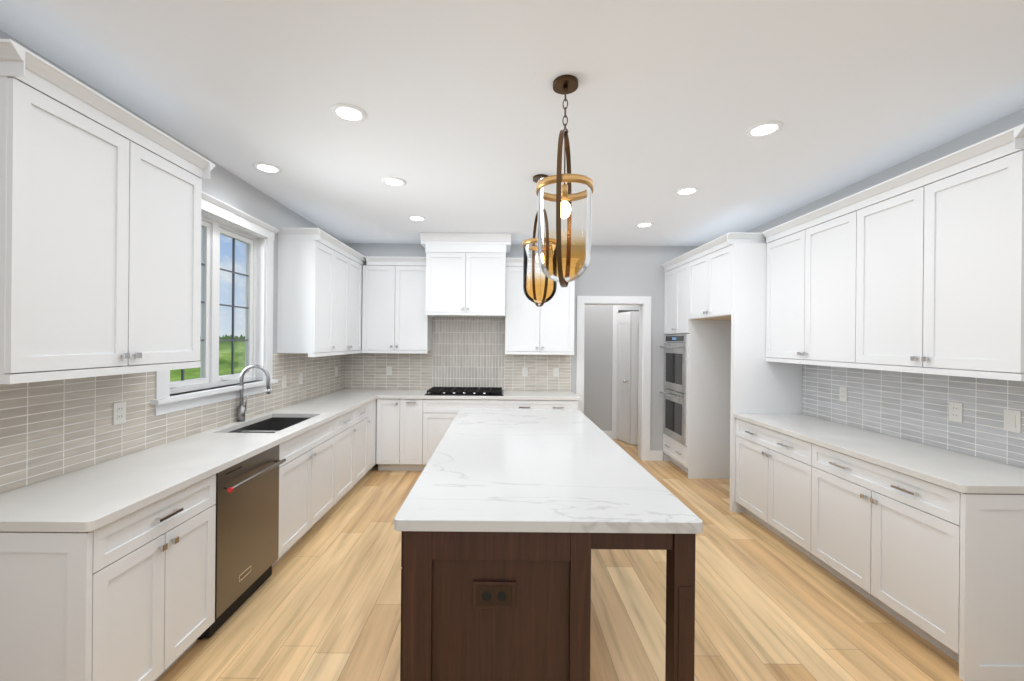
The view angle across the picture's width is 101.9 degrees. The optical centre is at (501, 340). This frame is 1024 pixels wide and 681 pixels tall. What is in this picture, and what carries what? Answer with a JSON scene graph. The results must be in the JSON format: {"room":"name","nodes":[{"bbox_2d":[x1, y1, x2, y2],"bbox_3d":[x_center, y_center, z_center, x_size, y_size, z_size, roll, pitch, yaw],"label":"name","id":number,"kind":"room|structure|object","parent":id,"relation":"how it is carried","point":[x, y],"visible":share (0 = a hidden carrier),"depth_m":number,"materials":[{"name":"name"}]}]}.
{"room":"kitchen","nodes":[
{"label":"kitchen","id":0,"kind":"room"},
{"bbox_2d":[0,30,344,395],"bbox_3d":[-2.166,0.131,1.150,0.150,2.840,9.000,1,0,0],"label":"wall","id":1,"kind":"structure","parent":0,"point":[222,184],"depth_m":3.41,"materials":[{"name":"grey paint"}]},
{"bbox_2d":[0,39,214,383],"bbox_3d":[-1.888,-0.442,1.935,0.393,1.190,1.020,1,0,0],"label":"upper cabinet","id":2,"kind":"object","parent":1,"relation":"attached to","point":[100,230],"visible":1,"depth_m":1.75,"materials":[{"name":"white wood"}]},
{"bbox_2d":[0,353,343,492],"bbox_3d":[-2.088,0.377,3.479,0.009,0.518,4.019,1,0,0],"label":"backsplash","id":3,"kind":"structure","parent":1,"relation":"attached to","point":[51,429],"depth_m":2.16,"materials":[{"name":"tile"}]},
{"bbox_2d":[113,401,125,424],"bbox_3d":[-2.079,0.395,2.260,0.008,0.116,0.072,1,0,0],"label":"electrical outlet","id":4,"kind":"object","parent":3,"relation":"attached to","point":[119,412],"visible":1,"depth_m":2.26,"materials":[{"name":"white plastic"}]},
{"bbox_2d":[282,375,286,387],"bbox_3d":[-2.079,0.395,3.970,0.008,0.116,0.072,1,0,0],"label":"electrical outlet","id":5,"kind":"object","parent":3,"relation":"attached to","point":[283,381],"visible":1,"depth_m":3.97,"materials":[{"name":"white plastic"}]},
{"bbox_2d":[299,373,302,384],"bbox_3d":[-2.079,0.395,4.295,0.008,0.116,0.072,1,0,0],"label":"electrical outlet","id":6,"kind":"object","parent":3,"relation":"attached to","point":[300,378],"visible":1,"depth_m":4.29,"materials":[{"name":"white plastic"}]},
{"bbox_2d":[151,192,279,415],"bbox_3d":[-2.128,-0.279,3.125,0.190,1.460,1.330,1,0,0],"label":"window","id":7,"kind":"structure","parent":1,"relation":"in","point":[212,231],"depth_m":3.24,"materials":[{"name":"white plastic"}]},
{"bbox_2d":[275,227,366,356],"bbox_3d":[-1.888,-0.442,4.657,0.393,1.190,1.683,1,0,0],"label":"upper cabinet","id":8,"kind":"object","parent":1,"relation":"attached to","point":[319,296],"visible":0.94,"depth_m":3.92,"materials":[{"name":"white wood"}]},
{"bbox_2d":[0,0,1023,245],"bbox_3d":[0.361,-1.297,2.375,5.180,0.060,11.450,1,0,0],"label":"ceiling","id":9,"kind":"structure","parent":0,"point":[462,104],"depth_m":2.14,"materials":[{"name":"white paint"}]},
{"bbox_2d":[253,162,281,173],"bbox_3d":[-1.742,-1.280,3.090,0.192,0.010,0.192,1,0,0],"label":"recessed light","id":10,"kind":"object","parent":9,"relation":"in","point":[267,168],"visible":0.98,"depth_m":3.08,"materials":[{"name":"white plastic"}]},
{"bbox_2d":[331,103,366,122],"bbox_3d":[-0.857,-1.272,2.330,0.192,0.010,0.192,1,0,0],"label":"recessed light","id":11,"kind":"object","parent":9,"relation":"in","point":[346,112],"visible":1,"depth_m":2.32,"materials":[{"name":"white plastic"}]},
{"bbox_2d":[382,177,405,186],"bbox_3d":[-0.866,-1.272,3.335,0.192,0.010,0.192,1,0,0],"label":"recessed light","id":12,"kind":"object","parent":9,"relation":"in","point":[394,181],"visible":1,"depth_m":3.33,"materials":[{"name":"white plastic"}]},
{"bbox_2d":[408,215,425,220],"bbox_3d":[-0.885,-1.272,4.332,0.192,0.010,0.192,1,0,0],"label":"recessed light","id":13,"kind":"object","parent":9,"relation":"in","point":[416,218],"visible":0.94,"depth_m":4.33,"materials":[{"name":"white"}]},
{"bbox_2d":[522,174,556,306],"bbox_3d":[0.299,-0.765,3.225,0.278,1.004,0.316,1,0,0],"label":"pendant light","id":14,"kind":"object","parent":9,"relation":"hanging from","point":[526,246],"visible":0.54,"depth_m":3.27,"materials":[{"name":"brown metal"}]},
{"bbox_2d":[536,75,593,286],"bbox_3d":[0.309,-0.765,2.040,0.278,1.004,0.312,1,0,0],"label":"pendant light","id":15,"kind":"object","parent":9,"relation":"hanging from","point":[563,197],"visible":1,"depth_m":2.00,"materials":[{"name":"brown metal"}]},
{"bbox_2d":[635,222,653,227],"bbox_3d":[1.546,-1.251,4.500,0.192,0.010,0.192,1,0,0],"label":"recessed light","id":16,"kind":"object","parent":9,"relation":"in","point":[645,224],"visible":1,"depth_m":4.48,"materials":[{"name":"white"}]},
{"bbox_2d":[674,187,698,194],"bbox_3d":[1.553,-1.251,3.485,0.192,0.010,0.192,1,0,0],"label":"recessed light","id":17,"kind":"object","parent":9,"relation":"in","point":[687,191],"visible":0.94,"depth_m":3.47,"materials":[{"name":"white plastic"}]},
{"bbox_2d":[745,120,783,137],"bbox_3d":[1.558,-1.251,2.466,0.192,0.010,0.192,1,0,0],"label":"recessed light","id":18,"kind":"object","parent":9,"relation":"in","point":[764,129],"visible":1,"depth_m":2.46,"materials":[{"name":"white plastic"}]},
{"bbox_2d":[345,243,699,459],"bbox_3d":[0.349,0.153,5.575,4.880,2.840,0.150,1,0,0],"label":"wall","id":19,"kind":"structure","parent":0,"point":[624,271],"depth_m":5.50,"materials":[{"name":"grey paint"}]},
{"bbox_2d":[344,318,570,390],"bbox_3d":[-0.581,0.175,5.495,2.999,0.947,0.009,1,0,0],"label":"backsplash","id":20,"kind":"structure","parent":19,"relation":"attached to","point":[466,352],"depth_m":5.49,"materials":[{"name":"tile"}]},
{"bbox_2d":[386,366,391,374],"bbox_3d":[-1.488,0.400,5.485,0.072,0.116,0.008,1,0,0],"label":"electrical outlet","id":21,"kind":"object","parent":20,"relation":"attached to","point":[388,370],"visible":1,"depth_m":5.48,"materials":[{"name":"white plastic"}]},
{"bbox_2d":[522,368,527,375],"bbox_3d":[0.306,0.416,5.485,0.072,0.116,0.008,1,0,0],"label":"electrical outlet","id":22,"kind":"object","parent":20,"relation":"attached to","point":[524,371],"visible":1,"depth_m":5.48,"materials":[{"name":"white plastic"}]},
{"bbox_2d":[553,368,558,376],"bbox_3d":[0.716,0.419,5.485,0.072,0.116,0.009,1,0,0],"label":"electrical outlet","id":23,"kind":"object","parent":20,"relation":"attached to","point":[555,372],"visible":1,"depth_m":5.48,"materials":[{"name":"white plastic"}]},
{"bbox_2d":[420,233,510,317],"bbox_3d":[-0.433,-0.785,5.204,1.080,0.974,0.588,1,0,0],"label":"upper cabinet","id":24,"kind":"object","parent":19,"relation":"attached to","point":[465,275],"visible":1,"depth_m":4.98,"materials":[{"name":"painted wood"},{"name":"metal"}]},
{"bbox_2d":[362,256,578,354],"bbox_3d":[-0.392,-0.428,5.301,2.681,1.190,0.393,1,0,0],"label":"upper cabinet","id":25,"kind":"object","parent":19,"relation":"attached to","point":[395,319],"visible":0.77,"depth_m":5.16,"materials":[{"name":"white wood"}]},
{"bbox_2d":[576,296,650,460],"bbox_3d":[1.476,0.498,5.574,0.980,2.170,0.190,1,0,0],"label":"door frame","id":26,"kind":"structure","parent":19,"relation":"attached to","point":[642,304],"depth_m":5.46,"materials":[{"name":"white wood"}]},
{"bbox_2d":[157,439,962,680],"bbox_3d":[0.336,1.603,2.375,5.180,0.060,11.450,1,0,0],"label":"floor","id":27,"kind":"structure","parent":0,"point":[322,602],"depth_m":2.39,"materials":[{"name":"brown wood"}]},
{"bbox_2d":[0,474,215,680],"bbox_3d":[-1.789,1.117,1.812,0.618,0.876,0.671,1,0,0],"label":"base cabinet","id":28,"kind":"object","parent":27,"relation":"on","point":[130,597],"depth_m":1.59,"materials":[{"name":"white wood"}]},
{"bbox_2d":[0,365,383,531],"bbox_3d":[-1.773,0.547,3.485,0.642,0.712,4.029,1,0,0],"label":"countertop","id":29,"kind":"structure","parent":28,"relation":"on","point":[93,497],"depth_m":2.04,"materials":[{"name":"stone"}]},
{"bbox_2d":[236,365,270,422],"bbox_3d":[-1.950,0.414,3.287,0.258,0.448,0.093,0,0,0],"label":"faucet","id":30,"kind":"object","parent":29,"relation":"on","point":[241,408],"depth_m":3.26,"materials":[{"name":"silver metal"}]},
{"bbox_2d":[197,445,285,638],"bbox_3d":[-1.741,1.119,2.450,0.658,0.872,0.596,1,0,0],"label":"dishwasher","id":31,"kind":"object","parent":27,"relation":"on","point":[247,527],"visible":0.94,"depth_m":2.38,"materials":[{"name":"stainless steel"},{"name":"plastic"}]},
{"bbox_2d":[279,407,359,518],"bbox_3d":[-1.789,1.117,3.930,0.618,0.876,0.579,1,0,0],"label":"base cabinet","id":32,"kind":"object","parent":27,"relation":"on","point":[318,470],"depth_m":3.37,"materials":[{"name":"white wood"}]},
{"bbox_2d":[356,401,371,483],"bbox_3d":[-1.789,1.117,4.350,0.618,0.876,0.499,1,0,0],"label":"base cabinet","id":33,"kind":"object","parent":27,"relation":"on","point":[365,410],"depth_m":4.47,"materials":[{"name":"white wood"}]},
{"bbox_2d":[368,399,375,471],"bbox_3d":[-1.789,1.117,4.709,0.618,0.876,0.336,1,0,0],"label":"base cabinet","id":34,"kind":"object","parent":27,"relation":"on","point":[371,430],"depth_m":4.76,"materials":[{"name":"white wood"}]},
{"bbox_2d":[376,399,403,470],"bbox_3d":[-1.308,1.121,5.189,0.335,0.876,0.619,1,0,0],"label":"base cabinet","id":35,"kind":"object","parent":27,"relation":"on","point":[390,412],"depth_m":4.88,"materials":[{"name":"white wood"}]},
{"bbox_2d":[404,399,427,470],"bbox_3d":[-1.065,1.123,5.189,0.389,0.876,0.619,1,0,0],"label":"base cabinet","id":36,"kind":"object","parent":27,"relation":"on","point":[410,433],"depth_m":4.89,"materials":[{"name":"white wood"}]},
{"bbox_2d":[428,399,503,460],"bbox_3d":[-0.480,1.128,5.189,1.020,0.876,0.619,1,0,0],"label":"base cabinet","id":37,"kind":"object","parent":27,"relation":"on","point":[441,412],"depth_m":4.89,"materials":[{"name":"white wood"}]},
{"bbox_2d":[380,389,579,399],"bbox_3d":[-0.258,0.672,5.165,2.354,0.038,0.669,1,0,0],"label":"countertop","id":38,"kind":"structure","parent":37,"relation":"on","point":[388,393],"depth_m":4.89,"materials":[{"name":"stone"}]},
{"bbox_2d":[425,387,502,395],"bbox_3d":[-0.446,0.628,5.162,0.930,0.045,0.525,1,0,0],"label":"cooktop","id":39,"kind":"object","parent":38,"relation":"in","point":[474,391],"visible":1,"depth_m":5.02,"materials":[{"name":"black metal"}]},
{"bbox_2d":[504,400,577,409],"bbox_3d":[0.430,1.136,5.189,0.920,0.876,0.619,1,0,0],"label":"base cabinet","id":40,"kind":"object","parent":27,"relation":"on","point":[508,404],"depth_m":4.89,"materials":[{"name":"white wood"}]},
{"bbox_2d":[400,531,695,680],"bbox_3d":[0.167,1.134,2.708,1.103,0.875,2.370,1,0,0],"label":"kitchen island","id":41,"kind":"object","parent":27,"relation":"on","point":[495,606],"visible":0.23,"depth_m":1.54,"materials":[{"name":"brown wood"}]},
{"bbox_2d":[394,409,702,533],"bbox_3d":[0.170,0.673,2.710,1.128,0.042,2.420,1,0,0],"label":"island countertop","id":42,"kind":"structure","parent":41,"relation":"on","point":[557,471],"depth_m":1.88,"materials":[{"name":"stone"}]},
{"bbox_2d":[663,432,735,479],"bbox_3d":[2.445,1.408,5.139,0.625,0.366,0.713,1,0,0],"label":"base cabinet","id":43,"kind":"object","parent":27,"relation":"on","point":[704,455],"depth_m":4.78,"materials":[{"name":"white wood"}]},
{"bbox_2d":[659,334,685,444],"bbox_3d":[2.399,0.574,5.139,0.672,1.291,0.624,1,0,0],"label":"double oven","id":44,"kind":"object","parent":43,"relation":"in","point":[674,409],"visible":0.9,"depth_m":5.08,"materials":[{"name":"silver metal"}]},
{"bbox_2d":[735,418,802,549],"bbox_3d":[2.468,1.154,3.339,0.618,0.876,0.997,1,0,0],"label":"base cabinet","id":45,"kind":"object","parent":27,"relation":"on","point":[769,463],"depth_m":3.34,"materials":[{"name":"white wood"}]},
{"bbox_2d":[799,441,1023,680],"bbox_3d":[2.468,1.154,2.448,0.618,0.876,1.023,1,0,0],"label":"base cabinet","id":46,"kind":"object","parent":27,"relation":"on","point":[941,568],"depth_m":2.11,"materials":[{"name":"white wood"}]},
{"bbox_2d":[734,413,1023,493],"bbox_3d":[2.463,0.696,2.884,0.639,0.038,1.907,1,0,0],"label":"countertop","id":47,"kind":"structure","parent":46,"relation":"on","point":[956,471],"depth_m":2.45,"materials":[{"name":"stone"}]},
{"bbox_2d":[584,305,638,430],"bbox_3d":[1.614,0.164,6.760,2.370,2.840,0.120,1,0,0],"label":"wall","id":48,"kind":"structure","parent":0,"point":[598,366],"depth_m":6.69,"materials":[{"name":"grey paint"}]},
{"bbox_2d":[603,431,611,438],"bbox_3d":[1.154,1.515,6.691,1.233,0.130,0.015,1,0,0],"label":"baseboard","id":49,"kind":"structure","parent":48,"relation":"attached to","point":[609,433],"depth_m":6.68,"materials":[{"name":"white wood"}]},
{"bbox_2d":[617,311,638,444],"bbox_3d":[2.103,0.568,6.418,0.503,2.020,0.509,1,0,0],"label":"hall door","id":50,"kind":"structure","parent":48,"relation":"in","point":[627,371],"depth_m":6.37,"materials":[{"name":"white wood"}]},
{"bbox_2d":[745,108,1023,232],"bbox_3d":[2.864,0.175,1.150,0.150,2.840,9.000,1,0,0],"label":"wall","id":51,"kind":"structure","parent":0,"point":[1005,123],"depth_m":2.84,"materials":[{"name":"grey paint"}]},
{"bbox_2d":[661,256,744,335],"bbox_3d":[2.462,-0.538,5.139,0.625,0.921,0.713,1,0,0],"label":"upper cabinet","id":52,"kind":"object","parent":51,"relation":"attached to","point":[675,322],"depth_m":4.99,"materials":[{"name":"white wood"}]},
{"bbox_2d":[685,232,766,319],"bbox_3d":[2.472,-0.618,4.332,0.643,0.760,0.895,1,0,0],"label":"upper cabinet","id":53,"kind":"object","parent":51,"relation":"attached to","point":[715,301],"depth_m":3.94,"materials":[{"name":"white wood"}]},
{"bbox_2d":[762,124,1023,380],"bbox_3d":[2.595,-0.402,2.872,0.393,1.190,1.933,1,0,0],"label":"upper cabinet","id":54,"kind":"object","parent":51,"relation":"attached to","point":[920,269],"visible":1,"depth_m":2.45,"materials":[{"name":"white wood"}]},
{"bbox_2d":[802,364,1023,467],"bbox_3d":[2.781,0.419,2.894,0.009,0.518,1.888,1,0,0],"label":"backsplash","id":55,"kind":"structure","parent":51,"relation":"attached to","point":[910,406],"depth_m":2.73,"materials":[{"name":"tile"}]},
{"bbox_2d":[839,387,847,401],"bbox_3d":[2.771,0.437,3.370,0.008,0.116,0.072,1,0,0],"label":"electrical outlet","id":56,"kind":"object","parent":55,"relation":"attached to","point":[843,392],"visible":1,"depth_m":3.37,"materials":[{"name":"white plastic"}]},
{"bbox_2d":[949,402,962,422],"bbox_3d":[2.771,0.437,2.536,0.008,0.116,0.072,1,0,0],"label":"electrical outlet","id":57,"kind":"object","parent":55,"relation":"attached to","point":[955,412],"visible":1,"depth_m":2.53,"materials":[{"name":"white plastic"}]},
{"bbox_2d":[1004,409,1020,432],"bbox_3d":[2.771,0.437,2.255,0.009,0.116,0.072,1,0,0],"label":"light switch","id":58,"kind":"object","parent":55,"relation":"attached to","point":[1012,420],"visible":1,"depth_m":2.25,"materials":[{"name":"white plastic"}]},
{"label":"outside","id":59,"kind":"structure","parent":0,"visible":0},
{"bbox_2d":[170,227,245,381],"bbox_3d":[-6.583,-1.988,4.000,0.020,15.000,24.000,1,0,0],"label":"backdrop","id":60,"kind":"structure","parent":59,"point":[174,375],"depth_m":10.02,"materials":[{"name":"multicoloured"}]}
]}

